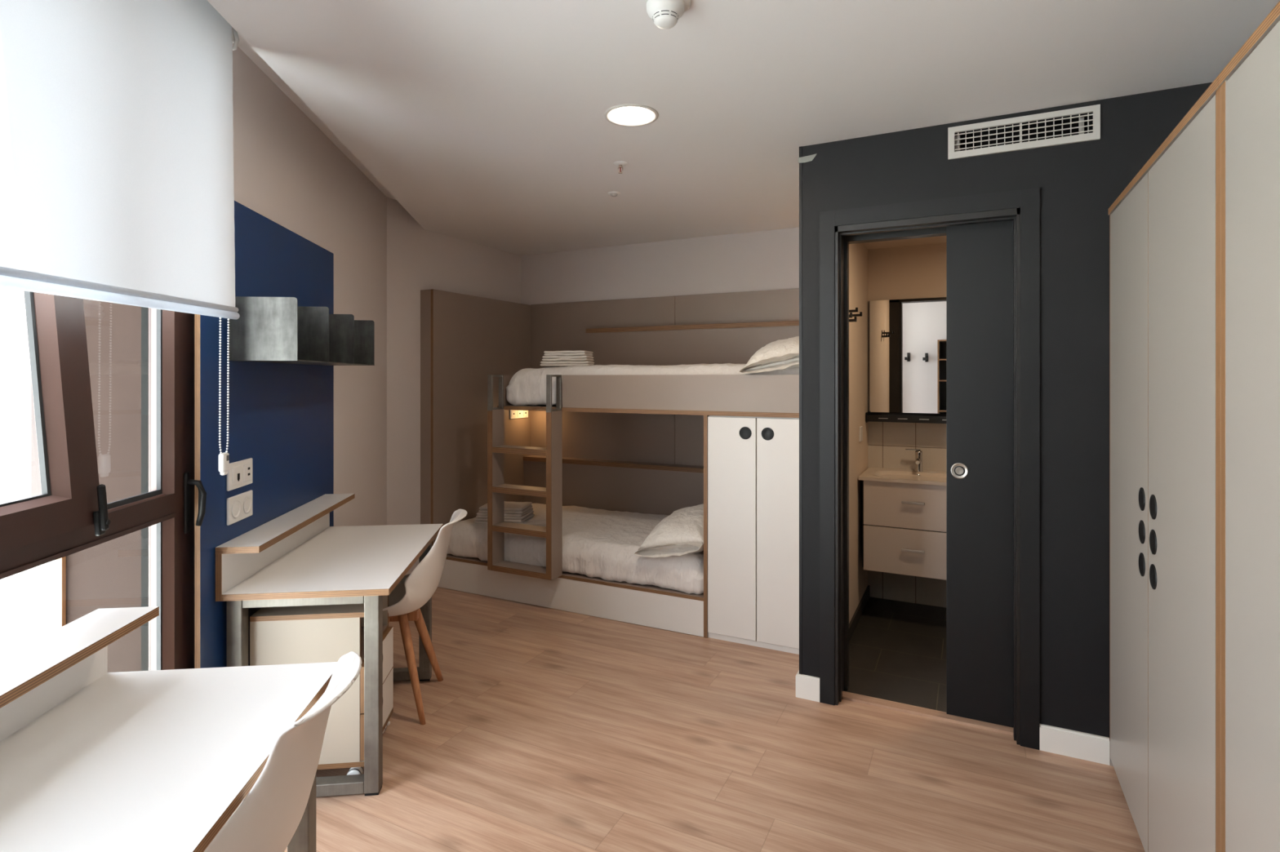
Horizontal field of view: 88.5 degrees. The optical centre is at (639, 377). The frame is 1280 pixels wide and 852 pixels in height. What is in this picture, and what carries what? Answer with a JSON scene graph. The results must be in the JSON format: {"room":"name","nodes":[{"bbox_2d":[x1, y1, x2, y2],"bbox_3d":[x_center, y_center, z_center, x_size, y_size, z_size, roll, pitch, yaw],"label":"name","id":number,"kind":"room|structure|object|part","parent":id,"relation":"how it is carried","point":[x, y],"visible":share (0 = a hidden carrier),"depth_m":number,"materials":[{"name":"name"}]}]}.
{"room":"dorm room","nodes":[
{"label":"dorm room","id":0,"kind":"room"},
{"bbox_2d":[232,43,386,526],"bbox_3d":[-1.548,0.177,1.333,0.428,2.746,6.200,0,0,-7],"label":"wall","id":1,"kind":"structure","parent":0,"point":[287,171],"depth_m":3.41,"materials":[{"name":"paint"}]},
{"bbox_2d":[54,556,66,630],"bbox_3d":[-1.862,0.160,2.121,0.020,2.540,0.037,0,0,-7],"label":"trim","id":2,"kind":"structure","parent":1,"relation":"attached to","point":[60,563],"depth_m":2.10,"materials":[{"name":"white"}]},
{"bbox_2d":[0,290,206,671],"bbox_3d":[-1.343,0.160,1.047,0.181,2.540,2.285,0,0,-7],"label":"window","id":3,"kind":"structure","parent":1,"relation":"in","point":[67,512],"depth_m":1.64,"materials":[{"name":"brown metal"}]},
{"bbox_3d":[-1.379,-0.300,1.229,0.152,1.329,0.835,0,0,-7],"label":"tilt sash","id":4,"kind":"part","parent":3,"relation":"part of","materials":[{"name":"wood"}]},
{"bbox_2d":[0,0,239,475],"bbox_3d":[-1.238,-0.443,1.520,0.084,1.495,1.161,0,0,-7],"label":"roller blind","id":5,"kind":"object","parent":3,"relation":"attached to","point":[117,126],"visible":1,"depth_m":1.53,"materials":[{"name":"fabric"},{"name":"aluminium"},{"name":"white plastic"}]},
{"bbox_3d":[-1.302,-0.414,2.063,0.007,1.318,0.067,0,0,-6],"label":"bead chain","id":6,"kind":"part","parent":5,"relation":"part of","materials":[{"name":"white plastic"}]},
{"bbox_3d":[-1.367,0.160,1.044,0.070,2.540,2.285,0,0,-7],"label":"frame","id":7,"kind":"part","parent":3,"relation":"part of","materials":[{"name":"brown metal"}]},
{"bbox_3d":[-1.415,0.398,2.093,0.063,0.195,0.024,0,0,-7],"label":"handle","id":8,"kind":"part","parent":3,"relation":"part of","materials":[{"name":"black plastic"}]},
{"bbox_2d":[66,298,141,672],"bbox_3d":[-1.576,0.160,1.020,0.300,2.540,2.285,0,0,-7],"label":"wall","id":9,"kind":"structure","parent":1,"relation":"attached to","point":[106,575],"depth_m":2.14,"materials":[{"name":"paint"}]},
{"bbox_2d":[141,306,148,671],"bbox_3d":[-1.586,0.160,2.156,0.081,2.540,0.027,0,0,-6],"label":"trim","id":10,"kind":"structure","parent":1,"relation":"attached to","point":[144,311],"depth_m":2.14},
{"bbox_2d":[194,200,333,668],"bbox_3d":[-1.479,0.413,2.697,0.018,2.073,1.215,0,0,-6],"label":"panel","id":11,"kind":"object","parent":1,"relation":"attached to","point":[281,415],"visible":0.5,"depth_m":2.48,"materials":[{"name":"paint"}]},
{"bbox_2d":[226,489,252,525],"bbox_3d":[-1.423,0.461,2.342,0.013,0.094,0.174,0,0,-6],"label":"power socket","id":12,"kind":"object","parent":11,"relation":"attached to","point":[239,507],"visible":1,"depth_m":2.32,"materials":[{"name":"white plastic"}]},
{"bbox_2d":[231,500,240,518],"bbox_3d":[-1.415,0.461,2.301,0.007,0.060,0.060,0,0,-7],"label":"outlet","id":13,"kind":"object","parent":12,"relation":"attached to","point":[236,504],"depth_m":2.30,"materials":[{"name":"white plastic"}]},
{"bbox_2d":[243,496,252,513],"bbox_3d":[-1.425,0.461,2.383,0.007,0.060,0.060,0,0,-7],"label":"outlet","id":14,"kind":"object","parent":12,"relation":"attached to","point":[247,500],"depth_m":2.39,"materials":[{"name":"white plastic"}]},
{"bbox_2d":[226,457,252,491],"bbox_3d":[-1.422,0.343,2.342,0.015,0.094,0.174,0,0,-7],"label":"socket","id":15,"kind":"object","parent":11,"relation":"attached to","point":[239,474],"visible":0.98,"depth_m":2.32,"materials":[{"name":"white plastic"}]},
{"bbox_2d":[229,296,374,365],"bbox_3d":[-1.363,-0.170,2.753,0.224,0.222,0.940,0,0,-7],"label":"steel shelf","id":16,"kind":"object","parent":11,"relation":"attached to","point":[273,330],"visible":0.95,"depth_m":2.30,"materials":[{"name":"metal"}]},
{"bbox_3d":[-1.363,-0.061,2.753,0.224,0.004,0.940,0,0,-7],"label":"shelf plate","id":17,"kind":"part","parent":16,"relation":"part of","materials":[{"name":"metal"}]},
{"bbox_2d":[237,33,395,199],"bbox_3d":[-0.289,-1.296,2.102,5.000,0.200,6.100,0,0,27],"label":"ceiling","id":18,"kind":"structure","parent":0,"point":[243,45],"depth_m":2.91,"materials":[{"name":"paint"}]},
{"bbox_2d":[386,197,520,575],"bbox_3d":[-1.405,0.177,5.066,0.150,2.746,1.700,0,0,27],"label":"wall","id":19,"kind":"structure","parent":0,"point":[419,259],"depth_m":4.55,"materials":[{"name":"paint"}]},
{"bbox_2d":[284,586,1145,851],"bbox_3d":[-0.256,1.510,2.113,4.650,0.120,5.750,0,0,27],"label":"floor","id":20,"kind":"structure","parent":0,"point":[545,729],"depth_m":2.50,"materials":[{"name":"brown wood"}]},
{"bbox_2d":[0,606,337,851],"bbox_3d":[-0.981,1.006,1.135,0.568,0.887,1.007,0,0,-7],"label":"desk","id":21,"kind":"object","parent":20,"relation":"on","point":[93,759],"visible":0.97,"depth_m":1.29,"materials":[{"name":"laminate"}]},
{"bbox_2d":[0,606,159,708],"bbox_3d":[-1.195,0.574,1.110,0.137,0.022,1.007,0,0,-7],"label":"shelf","id":22,"kind":"object","parent":21,"relation":"attached to","point":[24,668],"depth_m":1.38,"materials":[{"name":"laminate"}]},
{"bbox_3d":[-1.046,1.092,1.563,0.511,0.700,0.050,0,0,-7],"label":"steel leg frame","id":23,"kind":"part","parent":21,"relation":"part of","materials":[{"name":"metal"}]},
{"bbox_2d":[203,651,362,851],"bbox_3d":[-0.875,1.033,1.314,0.586,0.834,0.490,0,0,-7],"label":"shell chair","id":24,"kind":"object","parent":20,"relation":"on","point":[267,820],"visible":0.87,"depth_m":1.23,"materials":[{"name":"white plastic"}]},
{"bbox_2d":[249,595,393,775],"bbox_3d":[-1.188,1.141,2.502,0.386,0.618,0.385,0,0,-7],"label":"drawer pedestal","id":25,"kind":"object","parent":20,"relation":"on","point":[306,634],"visible":0.28,"depth_m":2.32,"materials":[{"name":"beige laminate"}]},
{"bbox_3d":[-1.177,1.106,2.318,0.367,0.512,0.016,0,0,-6],"label":"panel","id":26,"kind":"part","parent":25,"relation":"part of","materials":[{"name":"beige laminate"}]},
{"bbox_3d":[-1.189,0.841,2.502,0.385,0.018,0.385,0,0,-7],"label":"panel","id":27,"kind":"part","parent":25,"relation":"part of","materials":[{"name":"beige laminate"}]},
{"bbox_3d":[-1.189,1.371,2.502,0.385,0.018,0.385,0,0,-7],"label":"panel","id":28,"kind":"part","parent":25,"relation":"part of","materials":[{"name":"beige laminate"}]},
{"bbox_3d":[-1.218,1.106,2.684,0.367,0.512,0.016,0,0,-7],"label":"panel","id":29,"kind":"part","parent":25,"relation":"part of","materials":[{"name":"laminate"}]},
{"bbox_3d":[-1.006,1.109,2.523,0.017,0.164,0.383,0,0,-6],"label":"drawer","id":30,"kind":"part","parent":25,"relation":"part of","materials":[{"name":"white laminate"}]},
{"bbox_3d":[-1.006,1.277,2.523,0.017,0.164,0.383,0,0,-6],"label":"drawer","id":31,"kind":"part","parent":25,"relation":"part of","materials":[{"name":"white laminate"}]},
{"bbox_2d":[215,493,443,796],"bbox_3d":[-1.189,1.006,2.710,0.555,0.887,1.005,0,0,-7],"label":"desk","id":32,"kind":"object","parent":20,"relation":"on","point":[295,558],"visible":0.84,"depth_m":2.34,"materials":[{"name":"laminate"}]},
{"bbox_2d":[215,493,355,554],"bbox_3d":[-1.397,0.574,2.687,0.137,0.022,1.005,0,0,-7],"label":"shelf","id":33,"kind":"object","parent":32,"relation":"attached to","point":[255,540],"depth_m":2.49,"materials":[{"name":"laminate"}]},
{"bbox_3d":[-1.157,1.092,2.279,0.498,0.700,0.050,0,0,-7],"label":"steel leg frame","id":34,"kind":"part","parent":32,"relation":"part of","materials":[{"name":"metal"}]},
{"bbox_3d":[-1.255,1.092,3.138,0.498,0.700,0.050,0,0,-7],"label":"steel leg frame","id":35,"kind":"part","parent":32,"relation":"part of","materials":[{"name":"metal"}]},
{"bbox_2d":[382,509,466,724],"bbox_3d":[-1.075,1.033,2.937,0.586,0.834,0.490,0,0,-7],"label":"shell chair","id":36,"kind":"object","parent":20,"relation":"on","point":[415,589],"visible":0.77,"depth_m":2.81,"materials":[{"name":"white plastic"}]},
{"bbox_3d":[-1.129,1.046,2.931,0.216,0.072,0.216,0,0,38],"label":"cross frame","id":37,"kind":"part","parent":36,"relation":"part of","materials":[{"name":"brown wood"}]},
{"bbox_3d":[-0.975,1.238,2.808,0.192,0.425,0.036,0,0,38],"label":"leg","id":38,"kind":"part","parent":36,"relation":"part of","materials":[{"name":"brown wood"}]},
{"bbox_3d":[-1.006,1.238,3.086,0.036,0.425,0.192,0,0,38],"label":"leg","id":39,"kind":"part","parent":36,"relation":"part of","materials":[{"name":"brown wood"}]},
{"bbox_2d":[420,288,799,638],"bbox_3d":[-0.083,0.415,4.468,2.750,2.070,1.284,0,0,27],"label":"bunk bed","id":40,"kind":"object","parent":20,"relation":"on","point":[632,443],"visible":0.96,"depth_m":4.72,"materials":[{"name":"beige laminate"}]},
{"bbox_3d":[-1.192,0.417,5.081,0.022,2.065,1.138,0,0,27],"label":"panel","id":41,"kind":"part","parent":40,"relation":"part of","materials":[{"name":"beige laminate"}]},
{"bbox_3d":[-0.931,0.097,4.243,0.036,0.229,0.122,0,0,27],"label":"steel grab frame","id":42,"kind":"part","parent":40,"relation":"part of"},
{"bbox_3d":[-0.691,0.085,4.785,0.018,0.201,1.022,0,0,27],"label":"foot rail","id":43,"kind":"part","parent":40,"relation":"part of","materials":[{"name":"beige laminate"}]},
{"bbox_2d":[509,409,528,418],"bbox_3d":[-1.003,0.298,5.419,0.013,0.072,0.241,0,0,27],"label":"socket","id":44,"kind":"object","parent":40,"relation":"attached to","point":[513,414],"visible":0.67,"depth_m":5.40,"materials":[{"name":"white plastic"}]},
{"bbox_3d":[-0.529,0.097,4.042,0.036,0.229,0.122,0,0,27],"label":"steel grab frame","id":45,"kind":"part","parent":40,"relation":"part of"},
{"bbox_2d":[447,503,703,594],"bbox_3d":[-0.295,1.115,4.573,2.001,0.264,1.056,0,0,27],"label":"duvet","id":46,"kind":"object","parent":40,"relation":"on","point":[602,544],"visible":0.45,"depth_m":4.15,"materials":[{"name":"white fabric"}]},
{"bbox_2d":[474,513,534,523],"bbox_3d":[-0.954,0.992,4.638,0.354,0.041,0.244,0,0,14],"label":"towel","id":47,"kind":"object","parent":46,"relation":"on","point":[478,520],"visible":0.29,"depth_m":4.55,"materials":[{"name":"fabric"}]},
{"bbox_2d":[475,507,533,519],"bbox_3d":[-0.949,0.953,4.635,0.335,0.041,0.243,0,0,11],"label":"towel","id":48,"kind":"object","parent":47,"relation":"on","point":[482,515],"visible":0.44,"depth_m":4.53,"materials":[{"name":"fabric"}]},
{"bbox_2d":[478,501,532,513],"bbox_3d":[-0.943,0.913,4.633,0.312,0.040,0.244,0,0,8],"label":"towel","id":49,"kind":"object","parent":48,"relation":"on","point":[509,507],"visible":0.61,"depth_m":4.55,"materials":[{"name":"fabric"}]},
{"bbox_2d":[634,503,703,557],"bbox_3d":[0.287,0.939,4.035,0.409,0.266,0.712,0,0,24],"label":"pillow","id":50,"kind":"object","parent":46,"relation":"on","point":[680,533],"visible":0.74,"depth_m":3.83,"materials":[{"name":"fabric"}]},
{"bbox_3d":[-0.327,0.305,5.296,1.331,1.850,0.022,0,0,27],"label":"panel","id":51,"kind":"part","parent":40,"relation":"part of","materials":[{"name":"beige laminate"}]},
{"bbox_2d":[506,363,799,406],"bbox_3d":[0.232,0.054,4.324,2.063,0.289,1.047,0,0,27],"label":"duvet","id":52,"kind":"object","parent":40,"relation":"on","point":[527,386],"visible":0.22,"depth_m":4.13,"materials":[{"name":"white fabric"}]},
{"bbox_2d":[540,360,594,366],"bbox_3d":[-0.493,-0.094,4.497,0.332,0.034,0.223,0,0,7],"label":"towel","id":53,"kind":"object","parent":52,"relation":"on","point":[569,363],"visible":0.89,"depth_m":4.39,"materials":[{"name":"fabric"}]},
{"bbox_2d":[542,355,594,361],"bbox_3d":[-0.490,-0.130,4.495,0.312,0.036,0.212,0,0,10],"label":"towel","id":54,"kind":"object","parent":53,"relation":"on","point":[548,358],"visible":0.98,"depth_m":4.40,"materials":[{"name":"fabric"}]},
{"bbox_2d":[543,350,593,355],"bbox_3d":[-0.486,-0.164,4.494,0.291,0.036,0.200,0,0,13],"label":"towel","id":55,"kind":"object","parent":54,"relation":"on","point":[580,353],"visible":0.95,"depth_m":4.41,"materials":[{"name":"fabric"}]},
{"bbox_2d":[739,336,799,373],"bbox_3d":[0.857,-0.113,3.773,0.412,0.266,0.710,0,0,23],"label":"pillow","id":56,"kind":"object","parent":52,"relation":"on","point":[780,354],"visible":0.48,"depth_m":3.56,"materials":[{"name":"fabric"}]},
{"bbox_3d":[0.220,0.085,3.747,1.563,0.201,0.018,0,0,27],"label":"rail","id":57,"kind":"part","parent":40,"relation":"part of","materials":[{"name":"beige laminate"}]},
{"bbox_3d":[0.598,0.830,4.128,0.022,1.240,1.042,0,0,27],"label":"divider panel","id":58,"kind":"part","parent":40,"relation":"part of","materials":[{"name":"beige laminate"}]},
{"bbox_3d":[0.850,0.305,4.707,1.296,1.850,0.022,0,0,27],"label":"panel","id":59,"kind":"part","parent":40,"relation":"part of","materials":[{"name":"beige laminate"}]},
{"bbox_2d":[707,415,799,654],"bbox_3d":[0.875,0.831,3.983,0.603,1.238,1.034,0,0,27],"label":"closet","id":60,"kind":"object","parent":20,"relation":"on","point":[753,462],"visible":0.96,"depth_m":3.54,"materials":[{"name":"white laminate"}]},
{"bbox_3d":[0.504,0.818,3.606,0.274,1.199,0.019,0,0,27],"label":"door","id":61,"kind":"part","parent":60,"relation":"part of","materials":[{"name":"white laminate"}]},
{"bbox_3d":[0.571,0.300,3.560,0.068,0.068,0.005,0,0,27],"label":"round handle","id":62,"kind":"part","parent":60,"relation":"part of","materials":[{"name":"black plastic"}]},
{"bbox_3d":[0.680,0.300,3.505,0.068,0.068,0.005,0,0,27],"label":"round handle","id":63,"kind":"part","parent":60,"relation":"part of","materials":[{"name":"black plastic"}]},
{"bbox_3d":[0.773,0.818,3.470,0.317,1.199,0.019,0,0,27],"label":"door","id":64,"kind":"part","parent":60,"relation":"part of","materials":[{"name":"white laminate"}]},
{"bbox_2d":[1108,0,1279,851],"bbox_3d":[1.483,0.408,1.246,0.604,2.084,2.437,0,0,27],"label":"wardrobe","id":65,"kind":"object","parent":20,"relation":"on","point":[1194,235],"visible":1,"depth_m":1.50,"materials":[{"name":"laminate"}]},
{"bbox_3d":[2.028,0.419,2.328,0.599,2.061,0.012,0,0,27],"label":"panel","id":66,"kind":"part","parent":65,"relation":"part of","materials":[{"name":"laminate"}]},
{"bbox_3d":[1.635,0.407,2.192,0.019,2.026,0.580,0,0,27],"label":"door","id":67,"kind":"part","parent":65,"relation":"part of","materials":[{"name":"laminate"}]},
{"bbox_3d":[1.526,0.568,1.998,0.005,0.070,0.070,0,0,27],"label":"cup handle","id":68,"kind":"part","parent":65,"relation":"part of","materials":[{"name":"black plastic"}]},
{"bbox_3d":[1.526,0.469,1.998,0.005,0.070,0.070,0,0,27],"label":"cup handle","id":69,"kind":"part","parent":65,"relation":"part of","materials":[{"name":"black plastic"}]},
{"bbox_3d":[1.526,0.369,1.998,0.005,0.070,0.070,0,0,27],"label":"cup handle","id":70,"kind":"part","parent":65,"relation":"part of","materials":[{"name":"black plastic"}]},
{"bbox_3d":[1.464,0.568,1.876,0.005,0.070,0.070,0,0,27],"label":"cup handle","id":71,"kind":"part","parent":65,"relation":"part of","materials":[{"name":"black plastic"}]},
{"bbox_3d":[1.464,0.469,1.876,0.005,0.070,0.070,0,0,27],"label":"cup handle","id":72,"kind":"part","parent":65,"relation":"part of","materials":[{"name":"black plastic"}]},
{"bbox_3d":[1.464,0.369,1.876,0.005,0.070,0.070,0,0,27],"label":"cup handle","id":73,"kind":"part","parent":65,"relation":"part of","materials":[{"name":"black plastic"}]},
{"bbox_3d":[1.756,-0.623,1.790,0.603,0.023,1.220,0,0,27],"label":"panel","id":74,"kind":"part","parent":65,"relation":"part of","materials":[{"name":"laminate"}]},
{"bbox_3d":[1.371,0.407,1.665,0.019,2.026,0.590,0,0,27],"label":"door","id":75,"kind":"part","parent":65,"relation":"part of","materials":[{"name":"laminate"}]},
{"bbox_3d":[1.491,0.419,1.257,0.599,2.061,0.029,0,0,27],"label":"panel","id":76,"kind":"part","parent":65,"relation":"part of","materials":[{"name":"laminate"}]},
{"bbox_3d":[1.478,0.419,1.230,0.599,2.061,0.028,0,0,27],"label":"panel","id":77,"kind":"part","parent":65,"relation":"part of","materials":[{"name":"laminate"}]},
{"bbox_3d":[1.210,-0.623,0.700,0.603,0.023,1.216,0,0,27],"label":"panel","id":78,"kind":"part","parent":65,"relation":"part of","materials":[{"name":"laminate"}]},
{"bbox_3d":[1.083,0.407,1.089,0.019,2.026,0.576,0,0,27],"label":"door","id":79,"kind":"part","parent":65,"relation":"part of","materials":[{"name":"laminate"}]},
{"bbox_2d":[520,227,946,412],"bbox_3d":[1.037,0.177,4.695,4.850,2.746,0.175,0,0,27],"label":"wall","id":80,"kind":"structure","parent":0,"point":[769,260],"depth_m":4.90,"materials":[{"name":"paint"}]},
{"bbox_2d":[866,297,946,423],"bbox_3d":[1.912,-0.107,4.082,0.956,0.795,0.134,0,0,27],"label":"mirror","id":81,"kind":"object","parent":80,"relation":"attached to","point":[908,336],"visible":0.6,"depth_m":4.22,"materials":[{"name":"black mirror"}]},
{"bbox_2d":[866,411,946,423],"bbox_3d":[1.912,0.258,4.082,0.956,0.065,0.132,0,0,27],"label":"shelf","id":82,"kind":"object","parent":81,"relation":"attached to","point":[926,417],"depth_m":4.17,"materials":[{"name":"black metal"}]},
{"bbox_2d":[206,0,1279,255],"bbox_3d":[-0.256,-1.123,2.113,4.650,0.146,5.750,0,0,27],"label":"ceiling","id":83,"kind":"structure","parent":0,"point":[485,121],"depth_m":2.31,"materials":[{"name":"paint"}]},
{"bbox_2d":[607,191,620,196],"bbox_3d":[-0.148,-1.040,3.737,0.072,0.021,0.072,0,0,27],"label":"sensor","id":84,"kind":"object","parent":83,"relation":"attached to","point":[613,193],"visible":1,"depth_m":3.72,"materials":[{"name":"white plastic"}]},
{"bbox_2d":[613,160,626,173],"bbox_3d":[-0.096,-1.025,3.216,0.068,0.050,0.068,0,0,27],"label":"sprinkler","id":85,"kind":"object","parent":83,"relation":"attached to","point":[620,164],"visible":1,"depth_m":3.21,"materials":[{"name":"white metal"}]},
{"bbox_2d":[604,103,658,126],"bbox_3d":[-0.035,-1.047,2.630,0.218,0.006,0.218,0,0,27],"label":"recessed light","id":86,"kind":"object","parent":83,"relation":"in","point":[628,114],"visible":1,"depth_m":2.63,"materials":[{"name":"paint"}]},
{"bbox_2d":[609,106,653,124],"bbox_3d":[-0.035,-1.048,2.630,0.175,0.001,0.175,0,0,27],"label":"diffuser","id":87,"kind":"object","parent":86,"relation":"attached to","point":[627,115],"depth_m":2.63,"materials":[{"name":"plastic"}]},
{"bbox_2d":[646,0,691,29],"bbox_3d":[0.081,-1.016,1.838,0.124,0.067,0.120,0,0,27],"label":"smoke detector","id":88,"kind":"object","parent":83,"relation":"attached to","point":[665,14],"visible":1,"depth_m":1.81,"materials":[{"name":"white plastic"}]},
{"bbox_2d":[848,243,867,623],"bbox_3d":[1.170,0.250,3.776,0.090,2.600,1.400,0,0,27],"label":"wall","id":89,"kind":"structure","parent":0,"point":[858,252],"depth_m":3.95,"materials":[{"name":"paint"}]},
{"bbox_2d":[795,585,870,702],"bbox_3d":[1.113,1.399,3.667,0.117,0.103,1.585,0,0,27],"label":"baseboard","id":90,"kind":"structure","parent":89,"relation":"attached to","point":[807,687],"depth_m":2.98,"materials":[{"name":"wood"}]},
{"bbox_2d":[848,307,857,318],"bbox_3d":[1.115,-0.345,3.479,0.077,0.054,0.040,0,0,27],"label":"hook","id":91,"kind":"object","parent":89,"relation":"attached to","point":[855,310],"visible":0.51,"depth_m":3.46,"materials":[{"name":"black metal"}]},
{"bbox_2d":[848,311,862,322],"bbox_3d":[1.182,-0.335,3.614,0.077,0.054,0.040,0,0,27],"label":"hook","id":92,"kind":"object","parent":89,"relation":"attached to","point":[855,316],"visible":0.69,"depth_m":3.60,"materials":[{"name":"black metal"}]},
{"bbox_2d":[858,426,862,441],"bbox_3d":[1.355,0.345,4.035,0.010,0.090,0.090,0,0,27],"label":"light switch","id":93,"kind":"object","parent":89,"relation":"attached to","point":[860,428],"visible":1,"depth_m":4.00,"materials":[{"name":"white plastic"}]},
{"bbox_2d":[863,235,946,249],"bbox_3d":[1.961,-0.870,3.380,1.680,0.040,1.400,0,0,27],"label":"ceiling","id":94,"kind":"structure","parent":0,"point":[941,239],"depth_m":4.14,"materials":[{"name":"paint"}]},
{"bbox_2d":[867,422,946,607],"bbox_3d":[2.268,0.850,3.992,1.680,1.200,0.030,0,0,27],"label":"tiled wall","id":95,"kind":"structure","parent":0,"point":[887,442],"depth_m":4.25,"materials":[{"name":"white tile"}]},
{"bbox_2d":[862,480,946,580],"bbox_3d":[1.784,0.881,3.948,0.805,0.534,0.478,0,0,27],"label":"vanity unit","id":96,"kind":"object","parent":95,"relation":"attached to","point":[904,525],"visible":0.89,"depth_m":3.83,"materials":[{"name":"white lacquered wood"},{"name":"brushed metal"}]},
{"bbox_2d":[858,466,946,485],"bbox_3d":[1.792,0.627,3.949,0.852,0.070,0.471,0,0,27],"label":"washbasin","id":97,"kind":"object","parent":96,"relation":"in","point":[876,474],"visible":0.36,"depth_m":4.05,"materials":[{"name":"ceramic"}]},
{"bbox_2d":[905,448,923,471],"bbox_3d":[1.718,0.522,4.127,0.106,0.139,0.134,0,0,27],"label":"faucet","id":98,"kind":"object","parent":97,"relation":"on","point":[918,453],"visible":1,"depth_m":4.13,"materials":[{"name":"silver metal"}]},
{"bbox_3d":[1.729,0.457,4.168,0.090,0.007,0.022,0,0,27],"label":"lever","id":99,"kind":"part","parent":98,"relation":"part of","materials":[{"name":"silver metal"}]},
{"bbox_3d":[1.735,0.521,4.100,0.032,0.039,0.101,0,0,27],"label":"spout","id":100,"kind":"part","parent":98,"relation":"part of","materials":[{"name":"silver metal"}]},
{"bbox_3d":[1.695,1.015,3.758,0.795,0.266,0.018,0,0,27],"label":"drawer","id":101,"kind":"part","parent":96,"relation":"part of","materials":[{"name":"wood"}]},
{"bbox_3d":[1.695,0.745,3.758,0.795,0.262,0.018,0,0,27],"label":"drawer","id":102,"kind":"part","parent":96,"relation":"part of","materials":[{"name":"wood"}]},
{"bbox_3d":[1.577,1.002,3.796,0.124,0.015,0.020,0,0,27],"label":"bar handle","id":103,"kind":"part","parent":96,"relation":"part of","materials":[{"name":"silver metal"}]},
{"bbox_3d":[1.577,0.724,3.796,0.124,0.015,0.020,0,0,27],"label":"bar handle","id":104,"kind":"part","parent":96,"relation":"part of","materials":[{"name":"silver metal"}]},
{"bbox_2d":[842,691,1013,735],"bbox_3d":[1.224,1.444,2.840,0.711,0.012,0.055,0,0,27],"label":"trim","id":105,"kind":"structure","parent":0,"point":[885,704],"depth_m":2.83,"materials":[{"name":"brown wood"}]},
{"bbox_2d":[802,82,1212,737],"bbox_3d":[1.563,0.250,2.684,1.770,2.600,0.200,0,0,27],"label":"wall","id":106,"kind":"structure","parent":0,"point":[1078,184],"depth_m":2.54,"materials":[{"name":"paint"}]},
{"bbox_2d":[799,146,802,674],"bbox_3d":[0.731,0.150,2.989,0.014,2.400,0.004,0,0,27],"label":"trim","id":107,"kind":"structure","parent":106,"relation":"attached to","point":[800,148],"depth_m":2.99,"materials":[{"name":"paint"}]},
{"bbox_2d":[798,153,817,163],"bbox_3d":[0.757,-0.990,2.971,0.083,0.032,0.001,0,0,27],"label":"tape strip","id":108,"kind":"object","parent":106,"relation":"attached to","point":[807,158],"visible":1,"depth_m":2.97,"materials":[{"name":"plastic"}]},
{"bbox_2d":[819,187,1039,750],"bbox_3d":[1.415,0.355,2.758,1.260,2.190,0.230,0,0,27],"label":"door","id":109,"kind":"structure","parent":106,"relation":"in","point":[993,240],"depth_m":2.76,"materials":[{"name":"paint"}]},
{"bbox_3d":[0.835,0.355,2.929,0.064,2.190,0.015,0,0,27],"label":"casing","id":110,"kind":"part","parent":109,"relation":"part of","materials":[{"name":"paint"}]},
{"bbox_3d":[1.280,0.365,2.946,0.850,2.170,0.015,0,0,27],"label":"casing","id":111,"kind":"part","parent":109,"relation":"part of","materials":[{"name":"wood"}]},
{"bbox_3d":[1.183,-0.706,2.755,0.713,0.069,0.014,0,0,27],"label":"casing","id":112,"kind":"part","parent":109,"relation":"part of","materials":[{"name":"paint"}]},
{"bbox_3d":[1.354,0.395,2.786,0.068,0.068,0.004,0,0,27],"label":"flush pull","id":113,"kind":"part","parent":109,"relation":"part of","materials":[{"name":"silver metal"}]},
{"bbox_3d":[1.530,0.355,2.580,0.065,2.190,0.015,0,0,27],"label":"casing","id":114,"kind":"part","parent":109,"relation":"part of","materials":[{"name":"paint"}]},
{"bbox_2d":[947,104,1100,159],"bbox_3d":[1.521,-0.965,2.631,0.519,0.129,0.091,0,0,27],"label":"air vent","id":115,"kind":"object","parent":106,"relation":"in","point":[1077,131],"visible":0.99,"depth_m":2.61,"materials":[{"name":"metal"}]},
{"bbox_3d":[1.383,-0.967,2.666,0.003,0.081,0.006,0,0,27],"label":"vertical blade","id":116,"kind":"part","parent":115,"relation":"part of","materials":[{"name":"paint"}]},
{"bbox_3d":[1.508,-0.967,2.603,0.008,0.081,0.006,0,0,27],"label":"vertical blade","id":117,"kind":"part","parent":115,"relation":"part of","materials":[{"name":"paint"}]},
{"bbox_3d":[1.607,-0.967,2.554,0.003,0.081,0.006,0,0,27],"label":"vertical blade","id":118,"kind":"part","parent":115,"relation":"part of","materials":[{"name":"paint"}]},
{"bbox_3d":[1.657,-0.967,2.529,0.003,0.081,0.006,0,0,27],"label":"vertical blade","id":119,"kind":"part","parent":115,"relation":"part of","materials":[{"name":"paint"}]},
{"bbox_3d":[1.707,-0.967,2.504,0.003,0.081,0.006,0,0,27],"label":"vertical blade","id":120,"kind":"part","parent":115,"relation":"part of","materials":[{"name":"paint"}]},
{"bbox_2d":[1040,724,1109,765],"bbox_3d":[1.660,1.401,2.516,0.225,0.097,0.015,0,0,27],"label":"baseboard","id":121,"kind":"structure","parent":106,"relation":"attached to","point":[1058,740],"depth_m":2.51,"materials":[{"name":"wood"}]},
{"label":"outside","id":122,"kind":"structure","parent":0,"visible":0},
{"bbox_2d":[0,560,54,657],"bbox_3d":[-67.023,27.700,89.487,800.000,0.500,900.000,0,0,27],"label":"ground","id":123,"kind":"structure","parent":122,"point":[27,597],"depth_m":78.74,"materials":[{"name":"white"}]},
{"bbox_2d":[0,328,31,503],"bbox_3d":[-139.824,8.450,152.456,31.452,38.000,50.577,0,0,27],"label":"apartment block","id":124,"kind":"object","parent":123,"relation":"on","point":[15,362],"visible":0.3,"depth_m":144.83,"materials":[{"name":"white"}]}
]}

